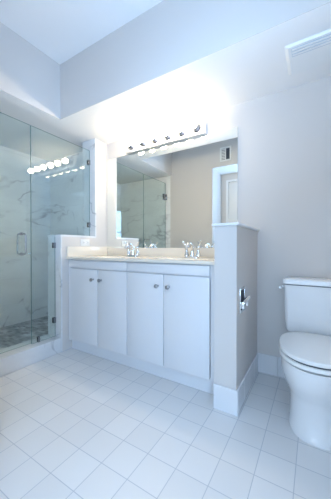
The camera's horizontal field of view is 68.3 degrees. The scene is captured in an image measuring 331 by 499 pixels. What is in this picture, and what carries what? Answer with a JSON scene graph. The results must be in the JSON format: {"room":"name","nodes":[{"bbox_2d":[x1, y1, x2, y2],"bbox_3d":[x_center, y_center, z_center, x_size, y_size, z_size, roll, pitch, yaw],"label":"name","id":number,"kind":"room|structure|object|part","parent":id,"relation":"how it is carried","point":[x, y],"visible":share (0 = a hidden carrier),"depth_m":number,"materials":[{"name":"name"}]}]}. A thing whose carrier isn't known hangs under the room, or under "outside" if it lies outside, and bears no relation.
{"room":"bathroom","nodes":[
{"label":"bathroom","id":0,"kind":"room"},
{"bbox_2d":[0,316,47,348],"bbox_3d":[-1.600,0.965,2.529,0.873,0.099,1.459,0,1,31],"label":"floor","id":1,"kind":"structure","parent":0,"point":[11,335],"depth_m":2.72,"materials":[{"name":"grey tile"}]},
{"bbox_2d":[0,145,49,327],"bbox_3d":[-2.011,-0.121,2.772,0.091,2.175,1.459,0,1,31],"label":"wall","id":2,"kind":"structure","parent":0,"point":[15,269],"depth_m":3.05,"materials":[{"name":"stone"}]},
{"bbox_2d":[0,0,162,63],"bbox_3d":[-0.209,-1.735,1.296,2.499,0.061,1.027,0,1,31],"label":"ceiling","id":3,"kind":"structure","parent":0,"point":[60,29],"depth_m":1.82,"materials":[{"name":"white paint"}]},
{"bbox_2d":[62,139,106,351],"bbox_3d":[-0.906,-0.120,2.607,0.189,2.175,0.586,0,1,31],"label":"wall","id":4,"kind":"structure","parent":0,"point":[100,240],"depth_m":2.67,"materials":[{"name":"white paint"}]},
{"bbox_2d":[0,334,60,376],"bbox_3d":[-1.299,0.928,1.993,0.200,0.180,0.860,0,1,31],"label":"shower curb","id":5,"kind":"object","parent":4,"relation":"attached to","point":[16,359],"depth_m":2.07,"materials":[{"name":"stone"}]},
{"bbox_2d":[47,235,95,237],"bbox_3d":[-0.959,-0.134,2.532,0.207,0.018,0.436,0,1,31],"label":"trim","id":6,"kind":"structure","parent":4,"relation":"attached to","point":[47,235],"depth_m":2.39,"materials":[{"name":"stone"}]},
{"bbox_2d":[48,138,95,351],"bbox_3d":[-0.916,-0.120,2.606,0.204,2.175,0.600,0,1,31],"label":"cladding","id":7,"kind":"object","parent":4,"relation":"attached to","point":[54,254],"visible":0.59,"depth_m":2.40,"materials":[{"name":"stone"}]},
{"bbox_2d":[31,126,89,343],"bbox_3d":[-1.009,-0.127,2.424,0.024,1.923,0.655,0,1,31],"label":"glass panel","id":8,"kind":"object","parent":7,"relation":"attached to","point":[88,161],"visible":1,"depth_m":2.32,"materials":[{"name":"clear glass"}]},
{"bbox_2d":[81,239,89,245],"bbox_3d":[-0.834,-0.071,2.537,0.008,0.071,0.113,0,1,31],"label":"wall outlet","id":9,"kind":"object","parent":4,"relation":"attached to","point":[84,242],"visible":1,"depth_m":2.54,"materials":[{"name":"white plastic"}]},
{"bbox_2d":[0,348,330,498],"bbox_3d":[-0.121,1.000,1.389,2.425,0.046,1.860,0,1,31],"label":"floor","id":10,"kind":"structure","parent":0,"point":[75,424],"depth_m":1.25,"materials":[{"name":"white tile"}]},
{"bbox_2d":[69,259,213,393],"bbox_3d":[-0.176,0.532,2.175,1.504,0.878,0.564,0,1,31],"label":"vanity cabinet","id":11,"kind":"object","parent":10,"relation":"on","point":[154,318],"visible":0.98,"depth_m":1.87,"materials":[{"name":"white laminate"}]},
{"bbox_3d":[-0.751,0.519,2.254,0.356,0.676,0.018,0,1,31],"label":"door","id":12,"kind":"part","parent":11,"relation":"part of","materials":[{"name":"white laminate"}]},
{"bbox_3d":[-0.607,0.138,2.163,0.692,0.071,0.018,0,1,31],"label":"false drawer","id":13,"kind":"part","parent":11,"relation":"part of","materials":[{"name":"white laminate"}]},
{"bbox_3d":[-0.453,0.520,2.072,0.331,0.676,0.018,0,1,31],"label":"door","id":14,"kind":"part","parent":11,"relation":"part of","materials":[{"name":"white laminate"}]},
{"bbox_2d":[66,246,214,264],"bbox_3d":[-0.171,0.089,2.180,1.510,0.235,0.548,0,1,31],"label":"countertop","id":15,"kind":"structure","parent":11,"relation":"on","point":[159,255],"depth_m":2.33,"materials":[{"name":"beige stone"}]},
{"bbox_2d":[124,241,139,256],"bbox_3d":[-0.339,-0.005,2.400,0.157,0.151,0.149,0,0,-20],"label":"sink faucet","id":16,"kind":"object","parent":15,"relation":"on","point":[132,254],"visible":1,"depth_m":2.39,"materials":[{"name":"silver metal"}]},
{"bbox_3d":[-0.349,-0.005,2.371,0.042,0.123,0.146,0,1,31],"label":"spout","id":17,"kind":"part","parent":16,"relation":"part of","materials":[{"name":"silver metal"}]},
{"bbox_3d":[-0.275,0.010,2.386,0.047,0.093,0.047,0,1,31],"label":"handle","id":18,"kind":"part","parent":16,"relation":"part of","materials":[{"name":"silver metal"}]},
{"bbox_2d":[182,240,201,257],"bbox_3d":[0.212,-0.003,2.063,0.157,0.151,0.149,0,0,-20],"label":"sink faucet","id":19,"kind":"object","parent":15,"relation":"on","point":[192,255],"visible":0.99,"depth_m":2.05,"materials":[{"name":"silver metal"}]},
{"bbox_3d":[0.202,-0.002,2.034,0.042,0.123,0.146,0,1,31],"label":"spout","id":20,"kind":"part","parent":19,"relation":"part of","materials":[{"name":"silver metal"}]},
{"bbox_3d":[0.276,0.013,2.049,0.047,0.093,0.047,0,1,31],"label":"handle","id":21,"kind":"part","parent":19,"relation":"part of","materials":[{"name":"silver metal"}]},
{"bbox_3d":[-0.160,0.522,1.893,0.345,0.676,0.018,0,1,31],"label":"door","id":22,"kind":"part","parent":11,"relation":"part of","materials":[{"name":"white laminate"}]},
{"bbox_3d":[-0.007,0.141,1.796,0.705,0.071,0.018,0,1,31],"label":"false drawer","id":23,"kind":"part","parent":11,"relation":"part of","materials":[{"name":"white laminate"}]},
{"bbox_3d":[0.143,0.523,1.707,0.354,0.676,0.018,0,1,31],"label":"door","id":24,"kind":"part","parent":11,"relation":"part of","materials":[{"name":"white laminate"}]},
{"bbox_2d":[279,276,330,449],"bbox_3d":[0.880,0.587,1.444,0.414,0.780,0.678,0,1,31],"label":"toilet","id":25,"kind":"object","parent":10,"relation":"on","point":[305,350],"visible":1,"depth_m":1.31,"materials":[{"name":"white ceramic"}]},
{"bbox_3d":[0.831,0.575,1.343,0.381,0.024,0.456,0,1,31],"label":"seat","id":26,"kind":"part","parent":25,"relation":"part of","materials":[{"name":"white plastic"}]},
{"bbox_3d":[0.832,0.544,1.345,0.378,0.026,0.457,0,1,31],"label":"seat lid","id":27,"kind":"part","parent":25,"relation":"part of","materials":[{"name":"white plastic"}]},
{"bbox_3d":[1.010,0.214,1.634,0.393,0.037,0.213,0,1,31],"label":"tank lid","id":28,"kind":"part","parent":25,"relation":"part of","materials":[{"name":"white ceramic"}]},
{"bbox_3d":[1.011,0.398,1.637,0.378,0.320,0.198,0,1,31],"label":"tank","id":29,"kind":"part","parent":25,"relation":"part of","materials":[{"name":"white ceramic"}]},
{"bbox_2d":[0,0,330,119],"bbox_3d":[-0.202,-1.450,1.294,2.484,0.507,0.997,0,1,31],"label":"wall","id":30,"kind":"structure","parent":0,"point":[171,35],"depth_m":1.80,"materials":[{"name":"white paint"}]},
{"bbox_2d":[0,2,330,160],"bbox_3d":[-0.621,-1.223,1.677,3.597,0.046,2.043,0,1,31],"label":"ceiling","id":31,"kind":"structure","parent":0,"point":[254,67],"depth_m":1.90,"materials":[{"name":"white paint"}]},
{"bbox_2d":[285,29,330,75],"bbox_3d":[0.936,-1.188,1.463,0.375,0.020,0.285,0,1,31],"label":"exhaust fan cover","id":32,"kind":"object","parent":31,"relation":"attached to","point":[314,51],"visible":1,"depth_m":1.47,"materials":[{"name":"white plastic"}]},
{"bbox_2d":[50,76,330,356],"bbox_3d":[-0.112,-0.119,2.519,3.597,2.175,0.091,0,1,31],"label":"wall","id":33,"kind":"structure","parent":0,"point":[284,137],"depth_m":1.88,"materials":[{"name":"white paint"}]},
{"bbox_2d":[107,248,214,257],"bbox_3d":[-0.025,0.027,2.401,1.492,0.085,0.018,0,1,31],"label":"backsplash","id":34,"kind":"structure","parent":33,"relation":"attached to","point":[158,252],"depth_m":2.39,"materials":[{"name":"beige stone"}]},
{"bbox_2d":[123,119,206,154],"bbox_3d":[-0.060,-1.078,2.328,0.904,0.116,0.166,0,1,31],"label":"vanity light bar","id":35,"kind":"object","parent":33,"relation":"attached to","point":[194,129],"visible":1,"depth_m":2.29,"materials":[{"name":"white metal"}]},
{"bbox_3d":[-0.402,-1.080,2.480,0.070,0.070,0.067,0,1,31],"label":"bulb","id":36,"kind":"part","parent":35,"relation":"part of","materials":[{"name":"white glass"}]},
{"bbox_2d":[127,142,133,149],"bbox_3d":[-0.372,-1.080,2.530,0.076,0.076,0.056,0,1,31],"label":"socket","id":37,"kind":"object","parent":35,"relation":"attached to","point":[131,144],"depth_m":2.52,"materials":[{"name":"grey metal"}]},
{"bbox_3d":[-0.275,-1.079,2.402,0.070,0.070,0.067,0,1,31],"label":"bulb","id":38,"kind":"part","parent":35,"relation":"part of","materials":[{"name":"white glass"}]},
{"bbox_2d":[139,139,145,146],"bbox_3d":[-0.244,-1.079,2.452,0.076,0.076,0.056,0,1,31],"label":"socket","id":39,"kind":"object","parent":35,"relation":"attached to","point":[142,143],"depth_m":2.45,"materials":[{"name":"grey metal"}]},
{"bbox_3d":[-0.148,-1.078,2.324,0.070,0.070,0.067,0,1,31],"label":"bulb","id":40,"kind":"part","parent":35,"relation":"part of","materials":[{"name":"white glass"}]},
{"bbox_2d":[150,135,157,143],"bbox_3d":[-0.117,-1.079,2.374,0.076,0.076,0.056,0,1,31],"label":"socket","id":41,"kind":"object","parent":35,"relation":"attached to","point":[154,140],"depth_m":2.37,"materials":[{"name":"grey metal"}]},
{"bbox_3d":[-0.021,-1.078,2.246,0.070,0.070,0.067,0,1,31],"label":"bulb","id":42,"kind":"part","parent":35,"relation":"part of","materials":[{"name":"white glass"}]},
{"bbox_2d":[164,131,170,139],"bbox_3d":[0.010,-1.078,2.296,0.076,0.076,0.056,0,1,31],"label":"socket","id":43,"kind":"object","parent":35,"relation":"attached to","point":[168,135],"depth_m":2.29,"materials":[{"name":"grey metal"}]},
{"bbox_3d":[0.106,-1.077,2.168,0.070,0.070,0.067,0,1,31],"label":"bulb","id":44,"kind":"part","parent":35,"relation":"part of","materials":[{"name":"white glass"}]},
{"bbox_2d":[178,127,185,135],"bbox_3d":[0.137,-1.078,2.219,0.076,0.076,0.056,0,1,31],"label":"socket","id":45,"kind":"object","parent":35,"relation":"attached to","point":[182,132],"depth_m":2.22,"materials":[{"name":"grey"}]},
{"bbox_3d":[0.233,-1.077,2.091,0.070,0.070,0.067,0,1,31],"label":"bulb","id":46,"kind":"part","parent":35,"relation":"part of","materials":[{"name":"white glass"}]},
{"bbox_2d":[192,123,200,131],"bbox_3d":[0.264,-1.077,2.141,0.076,0.076,0.056,0,1,31],"label":"socket","id":47,"kind":"object","parent":35,"relation":"attached to","point":[198,127],"depth_m":2.14,"materials":[{"name":"grey metal"}]},
{"bbox_2d":[107,127,237,247],"bbox_3d":[-0.035,-0.518,2.410,1.484,1.003,0.007,0,1,31],"label":"wall mirror","id":48,"kind":"object","parent":33,"relation":"attached to","point":[166,196],"visible":0.86,"depth_m":2.33,"materials":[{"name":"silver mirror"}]},
{"bbox_2d":[257,352,284,377],"bbox_3d":[1.064,0.900,1.748,0.777,0.149,0.011,0,1,31],"label":"baseboard","id":49,"kind":"structure","parent":33,"relation":"attached to","point":[268,364],"depth_m":1.89,"materials":[{"name":"white tile"}]},
{"bbox_2d":[214,225,256,389],"bbox_3d":[0.518,0.415,1.728,0.136,1.119,0.608,0,1,31],"label":"wall","id":50,"kind":"structure","parent":0,"point":[235,259],"depth_m":1.49,"materials":[{"name":"white paint"}]},
{"bbox_2d":[213,384,237,415],"bbox_3d":[0.360,0.902,1.466,0.148,0.149,0.011,0,1,31],"label":"baseboard","id":51,"kind":"structure","parent":50,"relation":"attached to","point":[225,399],"depth_m":1.46,"materials":[{"name":"white tile"}]},
{"bbox_2d":[212,222,258,230],"bbox_3d":[0.514,-0.152,1.717,0.163,0.017,0.623,0,1,31],"label":"trim","id":52,"kind":"structure","parent":50,"relation":"on","point":[233,223],"depth_m":1.47,"materials":[{"name":"white paint"}]},
{"bbox_2d":[239,286,249,313],"bbox_3d":[0.496,0.312,1.515,0.049,0.152,0.119,0,1,31],"label":"toilet paper holder","id":53,"kind":"object","parent":50,"relation":"attached to","point":[243,301],"visible":1,"depth_m":1.50,"materials":[{"name":"silver metal"}]},
{"bbox_3d":[0.479,0.312,1.525,0.009,0.152,0.119,0,1,31],"label":"frame","id":54,"kind":"part","parent":53,"relation":"part of","materials":[{"name":"silver metal"}]},
{"bbox_2d":[237,353,257,414],"bbox_3d":[0.578,0.900,1.689,0.011,0.149,0.595,0,1,31],"label":"baseboard","id":55,"kind":"structure","parent":50,"relation":"attached to","point":[243,389],"depth_m":1.63,"materials":[{"name":"white tile"}]},
{"bbox_3d":[-1.956,-0.114,1.829,1.169,2.175,0.091,0,1,31],"label":"shower","id":56,"kind":"object","parent":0,"visible":0},
{"bbox_2d":[0,112,31,353],"bbox_3d":[-1.345,-0.128,1.875,0.144,1.911,0.624,0,1,31],"label":"shower door","id":57,"kind":"structure","parent":56,"relation":"attached to","point":[20,233],"depth_m":2.10,"materials":[{"name":"clear glass"}]},
{"bbox_3d":[-1.224,-0.047,2.073,0.144,0.198,0.026,0,1,31],"label":"pull handle","id":58,"kind":"part","parent":57,"relation":"part of","materials":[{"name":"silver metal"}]}
]}

